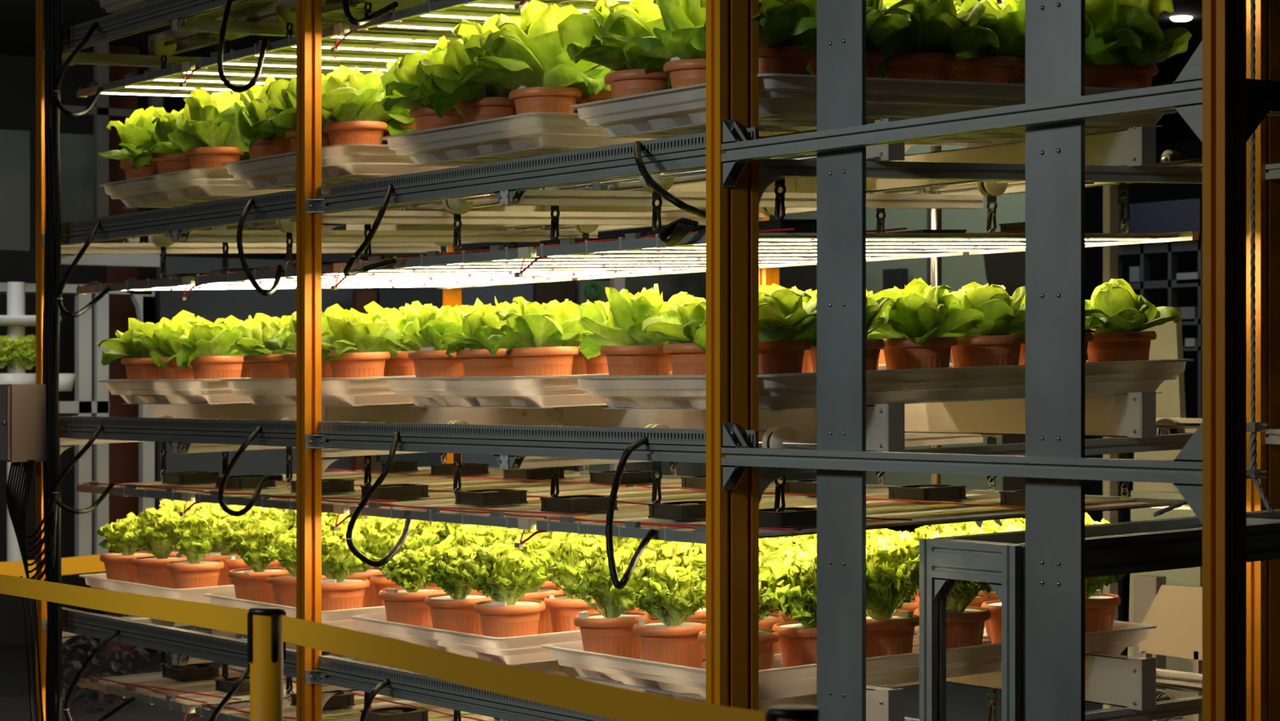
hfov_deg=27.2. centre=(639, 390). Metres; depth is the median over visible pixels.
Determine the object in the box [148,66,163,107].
frame bar
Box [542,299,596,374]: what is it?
lettuce
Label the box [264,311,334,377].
lettuce
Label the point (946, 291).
lettuce
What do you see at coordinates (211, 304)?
wall
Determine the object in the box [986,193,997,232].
strap
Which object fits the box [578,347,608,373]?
pot
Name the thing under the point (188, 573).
pot
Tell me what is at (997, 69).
pot
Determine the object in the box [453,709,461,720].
strap
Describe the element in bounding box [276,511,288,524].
lettuce
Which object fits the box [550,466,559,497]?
strap
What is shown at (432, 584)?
pot
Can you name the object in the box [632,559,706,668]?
lettuce
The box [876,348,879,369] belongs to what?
pot
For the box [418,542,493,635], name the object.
lettuce
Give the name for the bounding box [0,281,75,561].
planter
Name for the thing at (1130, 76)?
pot
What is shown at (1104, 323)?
lettuce
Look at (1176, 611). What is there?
panel
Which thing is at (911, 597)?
pot
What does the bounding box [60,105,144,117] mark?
frame bar
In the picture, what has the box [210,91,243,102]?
lettuce
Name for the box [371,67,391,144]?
lettuce
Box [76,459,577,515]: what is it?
light panel
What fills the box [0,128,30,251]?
wall panel
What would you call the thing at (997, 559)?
metal frame
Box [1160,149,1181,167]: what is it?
wheel
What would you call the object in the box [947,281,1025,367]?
lettuce
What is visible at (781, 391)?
seedling tray
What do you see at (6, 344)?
plant
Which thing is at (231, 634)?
shaft
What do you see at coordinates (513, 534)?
lettuce
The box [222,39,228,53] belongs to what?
strap
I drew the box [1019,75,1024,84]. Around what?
lettuce
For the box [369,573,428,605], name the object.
pot
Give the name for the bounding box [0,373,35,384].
planter
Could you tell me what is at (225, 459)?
strap
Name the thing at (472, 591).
pot
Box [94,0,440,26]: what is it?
seedling tray
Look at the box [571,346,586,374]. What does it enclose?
pot
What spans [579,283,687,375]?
lettuce
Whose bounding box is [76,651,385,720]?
light panel
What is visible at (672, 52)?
lettuce
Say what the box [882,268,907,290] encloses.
wall phone
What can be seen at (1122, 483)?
strap
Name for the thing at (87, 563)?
belt
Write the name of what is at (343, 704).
light panel
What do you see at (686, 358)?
pot
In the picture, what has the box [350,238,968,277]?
light panel
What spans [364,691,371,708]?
strap
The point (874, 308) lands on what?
lettuce
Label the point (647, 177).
cable sleeve
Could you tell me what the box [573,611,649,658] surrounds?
pot
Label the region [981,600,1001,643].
pot
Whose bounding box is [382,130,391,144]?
pot
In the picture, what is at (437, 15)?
light panel
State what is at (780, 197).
strap
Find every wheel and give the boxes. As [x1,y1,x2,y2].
[1155,690,1182,719]
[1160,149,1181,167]
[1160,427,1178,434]
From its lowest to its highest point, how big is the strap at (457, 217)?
0.208 m
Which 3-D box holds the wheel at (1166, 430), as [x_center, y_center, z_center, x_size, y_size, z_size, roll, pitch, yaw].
[1.566,0.128,7.812,0.050,0.074,0.098,0,0,-34]
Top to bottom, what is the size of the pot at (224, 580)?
0.140 m
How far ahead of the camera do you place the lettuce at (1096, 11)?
7.31 m
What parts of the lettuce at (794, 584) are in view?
foam lid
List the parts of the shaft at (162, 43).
shaft rod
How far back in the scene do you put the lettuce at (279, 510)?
10.27 m
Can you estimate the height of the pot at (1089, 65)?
0.140 m
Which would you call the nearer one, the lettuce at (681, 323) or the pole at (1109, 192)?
the lettuce at (681, 323)
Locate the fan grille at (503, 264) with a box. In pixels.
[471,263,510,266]
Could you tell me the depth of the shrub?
13.02 m
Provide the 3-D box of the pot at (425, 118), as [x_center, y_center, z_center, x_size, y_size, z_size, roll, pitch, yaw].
[-0.615,-0.813,8.277,0.216,0.140,0.216,0,2,28]
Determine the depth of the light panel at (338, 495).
9.38 m
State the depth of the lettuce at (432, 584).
9.32 m
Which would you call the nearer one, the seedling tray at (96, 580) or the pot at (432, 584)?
the pot at (432, 584)
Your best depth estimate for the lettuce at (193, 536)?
9.76 m
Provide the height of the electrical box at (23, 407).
0.320 m
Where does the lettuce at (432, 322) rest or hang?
in the rack
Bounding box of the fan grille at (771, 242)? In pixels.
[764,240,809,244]
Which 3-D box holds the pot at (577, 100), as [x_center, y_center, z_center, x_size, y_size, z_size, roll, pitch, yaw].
[-0.245,-0.821,8.152,0.216,0.140,0.216,-2,1,-34]
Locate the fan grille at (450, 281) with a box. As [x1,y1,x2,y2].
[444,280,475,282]
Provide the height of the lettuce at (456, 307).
0.305 m
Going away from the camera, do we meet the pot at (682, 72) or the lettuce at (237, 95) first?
the pot at (682, 72)
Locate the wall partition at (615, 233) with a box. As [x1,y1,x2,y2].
[294,224,706,471]
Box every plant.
[0,335,20,368]
[7,338,35,368]
[17,333,35,368]
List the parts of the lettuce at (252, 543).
foam lid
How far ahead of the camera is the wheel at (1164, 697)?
7.81 m
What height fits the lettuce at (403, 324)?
0.312 m
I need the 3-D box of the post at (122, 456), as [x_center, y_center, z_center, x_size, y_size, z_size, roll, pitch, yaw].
[-3.091,-0.287,15.720,0.196,3.674,0.050,0,0,-34]
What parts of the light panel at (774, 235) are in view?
cable coil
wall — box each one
[0,54,294,644]
[156,256,354,653]
[779,145,1025,527]
[880,139,1202,574]
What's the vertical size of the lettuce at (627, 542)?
0.354 m
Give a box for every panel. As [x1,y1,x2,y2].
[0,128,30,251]
[59,133,93,222]
[76,60,384,97]
[76,267,577,300]
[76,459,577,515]
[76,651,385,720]
[195,23,462,72]
[195,254,706,289]
[195,466,688,530]
[195,689,495,720]
[349,0,630,32]
[349,475,968,547]
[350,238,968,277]
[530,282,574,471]
[536,217,1198,257]
[536,484,1191,549]
[904,716,919,720]
[1133,574,1165,720]
[1138,584,1202,720]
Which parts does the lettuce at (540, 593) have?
foam lid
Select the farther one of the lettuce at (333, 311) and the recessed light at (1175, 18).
the recessed light at (1175, 18)
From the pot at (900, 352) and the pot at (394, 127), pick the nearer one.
the pot at (900, 352)
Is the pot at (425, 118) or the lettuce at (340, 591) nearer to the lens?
the pot at (425, 118)
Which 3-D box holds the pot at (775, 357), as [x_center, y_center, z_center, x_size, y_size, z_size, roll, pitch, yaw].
[0.335,-0.058,6.849,0.216,0.140,0.216,-2,0,-13]
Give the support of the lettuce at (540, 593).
on the seedling tray at (511, 651)
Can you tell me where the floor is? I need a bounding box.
[0,574,1130,720]
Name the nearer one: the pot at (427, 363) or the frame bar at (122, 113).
the pot at (427, 363)
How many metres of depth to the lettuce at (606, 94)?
7.81 m
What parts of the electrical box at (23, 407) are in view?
door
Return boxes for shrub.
[62,635,151,714]
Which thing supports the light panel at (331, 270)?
hanging from the rack
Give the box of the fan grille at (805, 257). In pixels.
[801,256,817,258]
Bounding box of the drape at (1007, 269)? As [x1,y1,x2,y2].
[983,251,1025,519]
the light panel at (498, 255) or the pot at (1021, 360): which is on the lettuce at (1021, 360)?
the pot at (1021, 360)
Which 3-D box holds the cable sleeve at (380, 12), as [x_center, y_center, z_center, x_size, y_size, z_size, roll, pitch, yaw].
[-0.898,-1.211,8.191,0.221,0.192,0.207,0,0,36]
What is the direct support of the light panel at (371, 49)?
hanging from the rack
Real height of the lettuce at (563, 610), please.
0.344 m
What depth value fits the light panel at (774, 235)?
7.37 m
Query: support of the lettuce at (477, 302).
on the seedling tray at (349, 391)
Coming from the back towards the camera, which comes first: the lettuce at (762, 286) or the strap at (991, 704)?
the lettuce at (762, 286)
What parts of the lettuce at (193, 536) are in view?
foam lid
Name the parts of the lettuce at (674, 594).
foam lid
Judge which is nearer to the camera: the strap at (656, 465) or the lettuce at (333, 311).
the strap at (656, 465)
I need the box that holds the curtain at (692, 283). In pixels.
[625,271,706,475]
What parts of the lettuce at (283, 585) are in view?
foam lid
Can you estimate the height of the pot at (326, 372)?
0.140 m
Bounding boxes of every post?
[42,0,62,720]
[103,44,137,652]
[247,606,285,720]
[766,703,819,720]
[1153,0,1273,516]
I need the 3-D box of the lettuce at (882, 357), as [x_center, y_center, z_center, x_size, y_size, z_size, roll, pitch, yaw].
[0.754,-0.167,8.455,0.276,0.281,0.318,0,0,-11]
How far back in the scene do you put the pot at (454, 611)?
8.11 m
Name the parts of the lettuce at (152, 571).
foam lid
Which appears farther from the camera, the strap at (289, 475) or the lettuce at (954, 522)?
the strap at (289, 475)
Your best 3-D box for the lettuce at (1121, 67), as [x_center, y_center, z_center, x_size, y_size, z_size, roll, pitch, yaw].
[1.360,-0.978,7.546,0.410,0.393,0.430,0,0,-39]
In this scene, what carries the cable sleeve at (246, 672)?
hanging from the rack
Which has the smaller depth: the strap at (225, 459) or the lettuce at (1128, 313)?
the lettuce at (1128, 313)
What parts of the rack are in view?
post, rail, rail, rail, rail, post, post, rail, rail, rail, joining plate, joining plate, rail, post, post, flat plate, rail, rail, light panel, rail, flat plate, wire coil, wire coil, rail, rail, post, post, rail, rail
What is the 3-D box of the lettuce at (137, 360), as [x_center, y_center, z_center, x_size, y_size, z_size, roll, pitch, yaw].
[-1.892,-0.133,10.159,0.379,0.294,0.312,0,0,2]
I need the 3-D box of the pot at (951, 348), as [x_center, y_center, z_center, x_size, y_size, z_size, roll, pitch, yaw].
[1.034,-0.098,8.040,0.216,0.140,0.216,-2,1,-27]
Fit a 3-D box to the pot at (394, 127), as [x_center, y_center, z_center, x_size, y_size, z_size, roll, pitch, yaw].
[-0.736,-0.821,8.882,0.216,0.140,0.216,-2,0,-15]
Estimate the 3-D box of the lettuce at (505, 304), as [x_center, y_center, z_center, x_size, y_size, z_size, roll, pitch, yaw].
[-0.448,-0.149,8.398,0.313,0.310,0.306,0,0,-13]
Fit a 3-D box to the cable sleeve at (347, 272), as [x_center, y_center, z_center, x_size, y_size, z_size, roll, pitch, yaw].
[-0.831,-0.492,8.114,0.161,0.280,0.328,0,0,5]
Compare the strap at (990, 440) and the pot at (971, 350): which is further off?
the strap at (990, 440)
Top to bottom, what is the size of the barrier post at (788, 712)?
1.141 m
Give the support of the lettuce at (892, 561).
in the seedling tray at (776, 682)
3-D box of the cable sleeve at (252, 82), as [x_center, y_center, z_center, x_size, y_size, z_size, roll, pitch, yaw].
[-1.338,-1.174,8.842,0.163,0.373,0.398,0,0,-3]
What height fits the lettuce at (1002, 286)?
0.291 m
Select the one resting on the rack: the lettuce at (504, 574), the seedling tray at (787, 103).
the seedling tray at (787, 103)
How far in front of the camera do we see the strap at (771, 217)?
9.22 m
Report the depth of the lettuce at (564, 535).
8.48 m
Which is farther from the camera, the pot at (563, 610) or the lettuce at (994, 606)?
the pot at (563, 610)
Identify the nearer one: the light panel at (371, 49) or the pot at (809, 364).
the pot at (809, 364)
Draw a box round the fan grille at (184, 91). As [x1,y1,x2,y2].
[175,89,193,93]
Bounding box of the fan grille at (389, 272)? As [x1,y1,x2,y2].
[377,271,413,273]
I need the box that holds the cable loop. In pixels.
[6,459,58,720]
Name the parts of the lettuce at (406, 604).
foam lid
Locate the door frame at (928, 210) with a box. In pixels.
[926,208,930,285]
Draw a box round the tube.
[930,145,941,484]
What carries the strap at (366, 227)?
hanging from the light at (460, 206)
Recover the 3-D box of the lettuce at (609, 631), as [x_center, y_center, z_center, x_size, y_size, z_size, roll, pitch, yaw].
[-0.066,0.604,7.466,0.253,0.346,0.252,0,0,-26]
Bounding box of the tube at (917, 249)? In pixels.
[907,248,947,250]
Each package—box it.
[1129,266,1140,283]
[1176,271,1199,284]
[1176,306,1197,321]
[1185,337,1197,347]
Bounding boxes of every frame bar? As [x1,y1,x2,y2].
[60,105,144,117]
[93,41,108,217]
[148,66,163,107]
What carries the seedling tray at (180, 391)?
on the rack
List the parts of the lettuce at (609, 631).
foam lid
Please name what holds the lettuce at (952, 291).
on the seedling tray at (781, 391)
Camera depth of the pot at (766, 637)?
6.91 m
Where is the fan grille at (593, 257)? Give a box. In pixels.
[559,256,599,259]
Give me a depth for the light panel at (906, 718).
8.69 m
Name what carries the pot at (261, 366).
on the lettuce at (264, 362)
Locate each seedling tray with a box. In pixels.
[79,572,235,604]
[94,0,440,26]
[98,168,329,208]
[98,377,250,404]
[203,591,385,632]
[220,143,458,190]
[220,375,415,406]
[351,612,582,666]
[380,111,911,166]
[380,364,885,408]
[541,611,1156,700]
[568,73,1177,147]
[568,358,1194,410]
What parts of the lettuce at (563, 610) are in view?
foam lid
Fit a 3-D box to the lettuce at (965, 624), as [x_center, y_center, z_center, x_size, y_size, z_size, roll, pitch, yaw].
[0.886,0.569,7.381,0.278,0.369,0.295,0,0,-41]
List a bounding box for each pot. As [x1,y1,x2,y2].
[99,551,153,583]
[120,160,158,179]
[120,357,159,379]
[132,555,186,588]
[151,153,191,174]
[151,356,194,379]
[165,559,224,588]
[169,547,177,555]
[184,146,244,168]
[190,355,244,378]
[202,551,239,586]
[223,555,279,584]
[227,567,288,604]
[240,362,250,377]
[243,353,291,378]
[244,136,292,159]
[266,573,326,607]
[282,353,332,377]
[285,129,329,151]
[321,577,369,610]
[322,120,387,145]
[327,351,390,377]
[347,567,382,607]
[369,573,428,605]
[377,586,445,627]
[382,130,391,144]
[383,355,398,376]
[388,123,416,133]
[391,351,415,375]
[407,350,464,377]
[408,106,463,131]
[424,592,493,635]
[427,582,437,586]
[456,97,516,123]
[456,348,514,376]
[470,589,481,592]
[473,599,545,637]
[505,346,578,376]
[508,86,582,114]
[520,586,564,634]
[540,581,565,594]
[543,593,603,632]
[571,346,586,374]
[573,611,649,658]
[574,99,582,113]
[578,90,612,103]
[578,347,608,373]
[600,344,670,375]
[604,68,671,98]
[626,605,652,620]
[632,619,706,668]
[646,605,706,658]
[662,58,706,88]
[662,342,706,374]
[697,627,779,670]
[758,45,813,74]
[758,340,810,373]
[758,613,782,666]
[768,609,784,651]
[772,620,817,666]
[778,610,795,622]
[801,350,808,373]
[806,49,884,77]
[806,350,812,372]
[808,338,884,372]
[866,600,919,613]
[866,613,919,657]
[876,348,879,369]
[881,336,957,369]
[884,53,958,80]
[910,590,918,599]
[913,605,991,648]
[914,593,988,606]
[951,56,1025,84]
[951,346,956,367]
[951,348,954,367]
[953,334,1025,367]
[978,591,999,637]
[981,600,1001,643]
[1018,343,1025,364]
[1020,60,1094,86]
[1022,332,1093,362]
[1084,592,1120,632]
[1087,330,1156,362]
[1088,63,1158,88]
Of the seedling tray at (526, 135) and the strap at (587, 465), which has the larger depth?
the strap at (587, 465)
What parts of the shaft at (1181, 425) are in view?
shaft rod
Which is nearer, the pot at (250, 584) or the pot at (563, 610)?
the pot at (563, 610)
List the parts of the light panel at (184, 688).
fan blade, fan blade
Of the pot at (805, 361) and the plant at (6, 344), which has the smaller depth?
the pot at (805, 361)
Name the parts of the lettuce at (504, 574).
foam lid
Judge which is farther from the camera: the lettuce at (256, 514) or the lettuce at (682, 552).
the lettuce at (256, 514)
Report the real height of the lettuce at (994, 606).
0.367 m
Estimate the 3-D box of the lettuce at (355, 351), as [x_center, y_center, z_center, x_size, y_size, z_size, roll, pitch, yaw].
[-0.947,-0.129,8.726,0.266,0.286,0.272,0,0,29]
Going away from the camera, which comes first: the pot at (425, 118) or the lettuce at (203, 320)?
the pot at (425, 118)
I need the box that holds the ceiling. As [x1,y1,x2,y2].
[0,0,1202,144]
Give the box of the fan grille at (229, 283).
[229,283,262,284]
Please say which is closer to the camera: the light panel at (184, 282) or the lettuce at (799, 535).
the lettuce at (799, 535)
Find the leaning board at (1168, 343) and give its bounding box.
[1127,307,1186,656]
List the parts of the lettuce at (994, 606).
foam lid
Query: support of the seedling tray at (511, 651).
on the rack
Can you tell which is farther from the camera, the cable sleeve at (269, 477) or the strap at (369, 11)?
the strap at (369, 11)
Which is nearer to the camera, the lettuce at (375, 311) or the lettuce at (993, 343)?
the lettuce at (993, 343)
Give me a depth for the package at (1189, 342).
14.13 m
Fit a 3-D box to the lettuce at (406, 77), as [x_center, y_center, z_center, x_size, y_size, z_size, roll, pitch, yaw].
[-0.631,-0.927,8.264,0.378,0.372,0.411,0,0,-15]
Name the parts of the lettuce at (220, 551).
foam lid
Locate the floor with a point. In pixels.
(964, 702)
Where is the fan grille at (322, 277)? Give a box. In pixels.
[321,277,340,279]
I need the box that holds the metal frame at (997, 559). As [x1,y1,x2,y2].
[919,508,1279,720]
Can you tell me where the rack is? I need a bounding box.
[35,0,1279,720]
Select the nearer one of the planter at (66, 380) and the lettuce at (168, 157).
the lettuce at (168, 157)
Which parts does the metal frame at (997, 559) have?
leg, leg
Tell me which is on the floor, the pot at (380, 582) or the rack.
the rack
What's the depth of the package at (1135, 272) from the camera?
14.48 m
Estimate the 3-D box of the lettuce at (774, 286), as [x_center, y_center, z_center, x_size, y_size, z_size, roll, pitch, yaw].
[0.375,-0.145,7.231,0.294,0.302,0.287,0,0,34]
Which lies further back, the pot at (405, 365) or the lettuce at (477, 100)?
the pot at (405, 365)
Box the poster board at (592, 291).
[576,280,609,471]
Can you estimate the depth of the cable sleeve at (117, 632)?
9.92 m
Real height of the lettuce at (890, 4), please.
0.426 m
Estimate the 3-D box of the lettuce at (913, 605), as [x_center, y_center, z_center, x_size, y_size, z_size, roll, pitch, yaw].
[0.692,0.582,7.621,0.282,0.342,0.256,0,0,29]
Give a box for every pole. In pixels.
[609,277,625,471]
[1102,184,1117,708]
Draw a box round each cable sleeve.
[52,424,115,514]
[53,22,103,117]
[56,221,111,317]
[62,629,135,720]
[208,663,249,720]
[217,0,267,92]
[217,426,283,516]
[236,198,282,296]
[342,0,398,26]
[342,184,396,275]
[345,431,411,566]
[360,678,390,720]
[605,436,656,589]
[633,141,706,218]
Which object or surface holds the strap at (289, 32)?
hanging from the shaft at (162, 43)
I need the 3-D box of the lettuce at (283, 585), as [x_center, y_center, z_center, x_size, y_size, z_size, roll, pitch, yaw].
[-1.180,0.634,9.117,0.216,0.286,0.217,0,0,-35]
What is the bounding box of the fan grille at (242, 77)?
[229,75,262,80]
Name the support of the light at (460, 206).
attached to the rack
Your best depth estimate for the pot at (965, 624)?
7.30 m
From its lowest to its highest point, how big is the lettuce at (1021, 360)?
0.289 m
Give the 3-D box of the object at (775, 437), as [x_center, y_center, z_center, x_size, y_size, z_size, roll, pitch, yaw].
[-0.742,0.141,8.745,0.110,0.092,4.712,0,0,-34]
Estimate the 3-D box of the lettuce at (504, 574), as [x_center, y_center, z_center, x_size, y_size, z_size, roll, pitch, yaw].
[-0.394,0.618,7.929,0.232,0.318,0.258,0,0,13]
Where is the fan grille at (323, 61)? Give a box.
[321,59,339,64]
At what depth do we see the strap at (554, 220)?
8.02 m
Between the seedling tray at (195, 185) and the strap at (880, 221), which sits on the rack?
the seedling tray at (195, 185)
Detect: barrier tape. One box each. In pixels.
[0,573,248,634]
[281,614,766,720]
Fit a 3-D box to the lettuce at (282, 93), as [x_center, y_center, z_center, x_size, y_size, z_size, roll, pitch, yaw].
[-1.122,-0.923,8.989,0.375,0.364,0.408,0,0,6]
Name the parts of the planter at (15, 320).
stem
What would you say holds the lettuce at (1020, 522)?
on the seedling tray at (776, 682)
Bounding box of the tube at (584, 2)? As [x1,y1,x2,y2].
[559,0,598,5]
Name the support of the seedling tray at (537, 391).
on the rack
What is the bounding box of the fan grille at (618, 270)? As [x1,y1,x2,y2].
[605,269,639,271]
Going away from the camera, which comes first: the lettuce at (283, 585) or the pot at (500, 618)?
the pot at (500, 618)
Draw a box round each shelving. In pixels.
[0,253,159,556]
[1117,202,1202,654]
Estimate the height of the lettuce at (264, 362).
0.279 m
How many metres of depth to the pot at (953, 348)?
7.64 m
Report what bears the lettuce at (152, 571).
in the seedling tray at (96, 580)
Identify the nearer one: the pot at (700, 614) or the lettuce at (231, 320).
the pot at (700, 614)
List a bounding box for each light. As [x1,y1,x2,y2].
[122,154,817,247]
[1170,16,1192,21]
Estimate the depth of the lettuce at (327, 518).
9.44 m
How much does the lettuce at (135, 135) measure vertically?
0.361 m
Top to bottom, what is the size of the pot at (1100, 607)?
0.140 m
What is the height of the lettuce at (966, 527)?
0.368 m
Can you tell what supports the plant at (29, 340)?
in the planter at (15, 320)
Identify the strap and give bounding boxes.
[160,54,166,69]
[160,246,166,278]
[160,441,167,480]
[160,650,167,673]
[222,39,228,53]
[222,242,228,269]
[222,451,228,475]
[222,662,228,678]
[285,22,293,38]
[285,232,293,268]
[285,446,293,489]
[285,675,293,701]
[364,1,372,17]
[364,224,371,256]
[364,455,372,485]
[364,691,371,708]
[440,245,446,253]
[440,452,446,463]
[453,213,462,254]
[453,453,462,498]
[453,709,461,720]
[511,241,517,246]
[550,205,559,239]
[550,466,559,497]
[582,231,589,238]
[582,464,589,472]
[651,190,662,231]
[651,461,662,503]
[669,461,677,476]
[768,214,774,220]
[773,178,786,219]
[773,474,786,511]
[875,208,885,232]
[875,471,884,486]
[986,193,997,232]
[986,435,996,491]
[986,687,997,720]
[1118,182,1131,233]
[1118,452,1130,497]
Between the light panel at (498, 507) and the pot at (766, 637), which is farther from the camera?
the light panel at (498, 507)
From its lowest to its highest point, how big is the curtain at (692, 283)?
2.429 m
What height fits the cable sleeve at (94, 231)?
0.367 m
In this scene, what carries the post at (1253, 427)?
hanging from the rack
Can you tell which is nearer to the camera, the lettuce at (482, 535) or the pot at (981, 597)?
the pot at (981, 597)
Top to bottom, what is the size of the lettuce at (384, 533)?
0.388 m
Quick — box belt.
[0,554,106,577]
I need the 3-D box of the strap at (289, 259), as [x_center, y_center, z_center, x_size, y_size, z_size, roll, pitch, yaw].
[-1.263,-0.526,9.519,0.027,0.208,0.044,0,0,-9]
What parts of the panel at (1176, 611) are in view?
leg, leg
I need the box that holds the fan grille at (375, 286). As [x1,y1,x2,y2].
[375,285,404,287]
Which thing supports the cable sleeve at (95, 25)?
hanging from the rack
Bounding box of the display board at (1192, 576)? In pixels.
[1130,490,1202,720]
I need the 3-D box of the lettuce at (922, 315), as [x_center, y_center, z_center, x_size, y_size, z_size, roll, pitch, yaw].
[0.731,-0.154,7.148,0.309,0.304,0.317,0,0,-34]
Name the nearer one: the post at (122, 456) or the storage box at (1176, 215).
the storage box at (1176, 215)
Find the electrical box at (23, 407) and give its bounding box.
[0,383,46,466]
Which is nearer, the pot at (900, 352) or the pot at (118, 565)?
the pot at (900, 352)
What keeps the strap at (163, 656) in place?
hanging from the shaft at (231, 634)
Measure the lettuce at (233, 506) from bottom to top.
0.366 m
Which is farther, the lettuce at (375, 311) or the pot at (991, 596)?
the lettuce at (375, 311)
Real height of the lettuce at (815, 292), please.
0.316 m
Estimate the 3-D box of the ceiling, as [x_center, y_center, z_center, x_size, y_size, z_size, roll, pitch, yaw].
[-0.509,-2.100,10.316,21.000,0.100,25.000,0,0,-34]
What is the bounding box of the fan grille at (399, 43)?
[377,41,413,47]
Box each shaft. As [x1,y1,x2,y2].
[121,614,767,720]
[127,0,378,56]
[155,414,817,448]
[434,158,1202,246]
[981,422,1201,437]
[1155,681,1202,693]
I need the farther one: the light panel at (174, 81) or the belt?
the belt
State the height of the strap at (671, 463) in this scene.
0.208 m
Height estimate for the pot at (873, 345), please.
0.140 m
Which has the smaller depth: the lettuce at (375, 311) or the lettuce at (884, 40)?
the lettuce at (884, 40)
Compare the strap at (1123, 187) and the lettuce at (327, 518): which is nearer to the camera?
the strap at (1123, 187)
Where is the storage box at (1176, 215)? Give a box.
[1117,198,1202,235]
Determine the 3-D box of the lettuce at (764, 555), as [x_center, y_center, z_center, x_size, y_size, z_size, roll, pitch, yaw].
[0.291,0.593,7.356,0.318,0.353,0.287,0,0,-6]
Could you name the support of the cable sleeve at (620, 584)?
hanging from the rack
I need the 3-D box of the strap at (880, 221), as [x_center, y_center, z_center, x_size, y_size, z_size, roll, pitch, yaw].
[0.796,-0.568,8.733,0.027,0.208,0.044,0,0,-9]
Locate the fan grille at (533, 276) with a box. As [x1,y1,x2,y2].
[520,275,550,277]
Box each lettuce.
[96,317,159,379]
[96,511,153,583]
[98,106,165,179]
[132,108,191,174]
[132,505,186,588]
[136,309,201,379]
[158,511,231,588]
[159,498,207,555]
[166,87,250,168]
[173,318,248,378]
[190,502,239,586]
[200,316,207,323]
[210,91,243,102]
[214,75,292,159]
[221,505,284,584]
[221,522,295,604]
[224,315,253,377]
[226,503,235,551]
[228,315,292,378]
[235,504,288,568]
[237,312,292,355]
[240,315,253,322]
[252,71,333,151]
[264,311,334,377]
[266,533,326,607]
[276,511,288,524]
[277,508,351,537]
[321,64,411,145]
[321,308,397,377]
[321,523,369,610]
[323,303,367,319]
[333,515,383,607]
[350,301,402,376]
[353,516,444,605]
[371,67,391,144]
[373,300,462,375]
[377,544,445,627]
[379,35,463,131]
[381,52,425,135]
[398,305,465,377]
[417,14,516,123]
[418,520,437,586]
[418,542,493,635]
[433,522,506,593]
[438,302,514,376]
[440,524,507,592]
[453,304,468,310]
[457,297,491,320]
[459,0,610,114]
[463,543,550,637]
[472,296,521,315]
[485,296,593,376]
[496,535,564,634]
[503,527,515,539]
[506,93,582,113]
[506,528,565,594]
[537,533,615,632]
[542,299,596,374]
[551,531,604,593]
[557,0,671,98]
[563,543,657,658]
[577,300,611,373]
[578,64,615,103]
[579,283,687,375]
[602,535,677,620]
[622,0,706,88]
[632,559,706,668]
[639,538,706,658]
[641,297,706,374]
[663,293,693,371]
[685,540,793,666]
[689,0,817,74]
[693,288,817,373]
[697,578,779,670]
[758,284,769,289]
[758,536,799,651]
[762,548,817,666]
[766,283,808,373]
[770,534,802,540]
[778,537,817,622]
[787,533,817,542]
[789,285,817,372]
[791,286,817,297]
[802,296,897,372]
[805,0,921,78]
[813,289,886,369]
[866,528,918,599]
[866,530,919,657]
[866,533,919,613]
[867,278,984,369]
[878,349,885,364]
[880,277,964,337]
[882,0,1001,80]
[883,2,965,80]
[911,520,993,606]
[913,528,991,648]
[916,522,958,595]
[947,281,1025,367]
[951,0,1025,84]
[951,284,1005,367]
[951,291,956,367]
[952,0,1022,82]
[977,517,1025,637]
[981,523,1023,643]
[1001,0,1147,86]
[1009,296,1090,364]
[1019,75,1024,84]
[1019,295,1111,362]
[1084,0,1192,88]
[1084,278,1181,362]
[1084,512,1125,632]
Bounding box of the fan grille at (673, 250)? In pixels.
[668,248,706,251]
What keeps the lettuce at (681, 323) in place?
on the seedling tray at (781, 391)

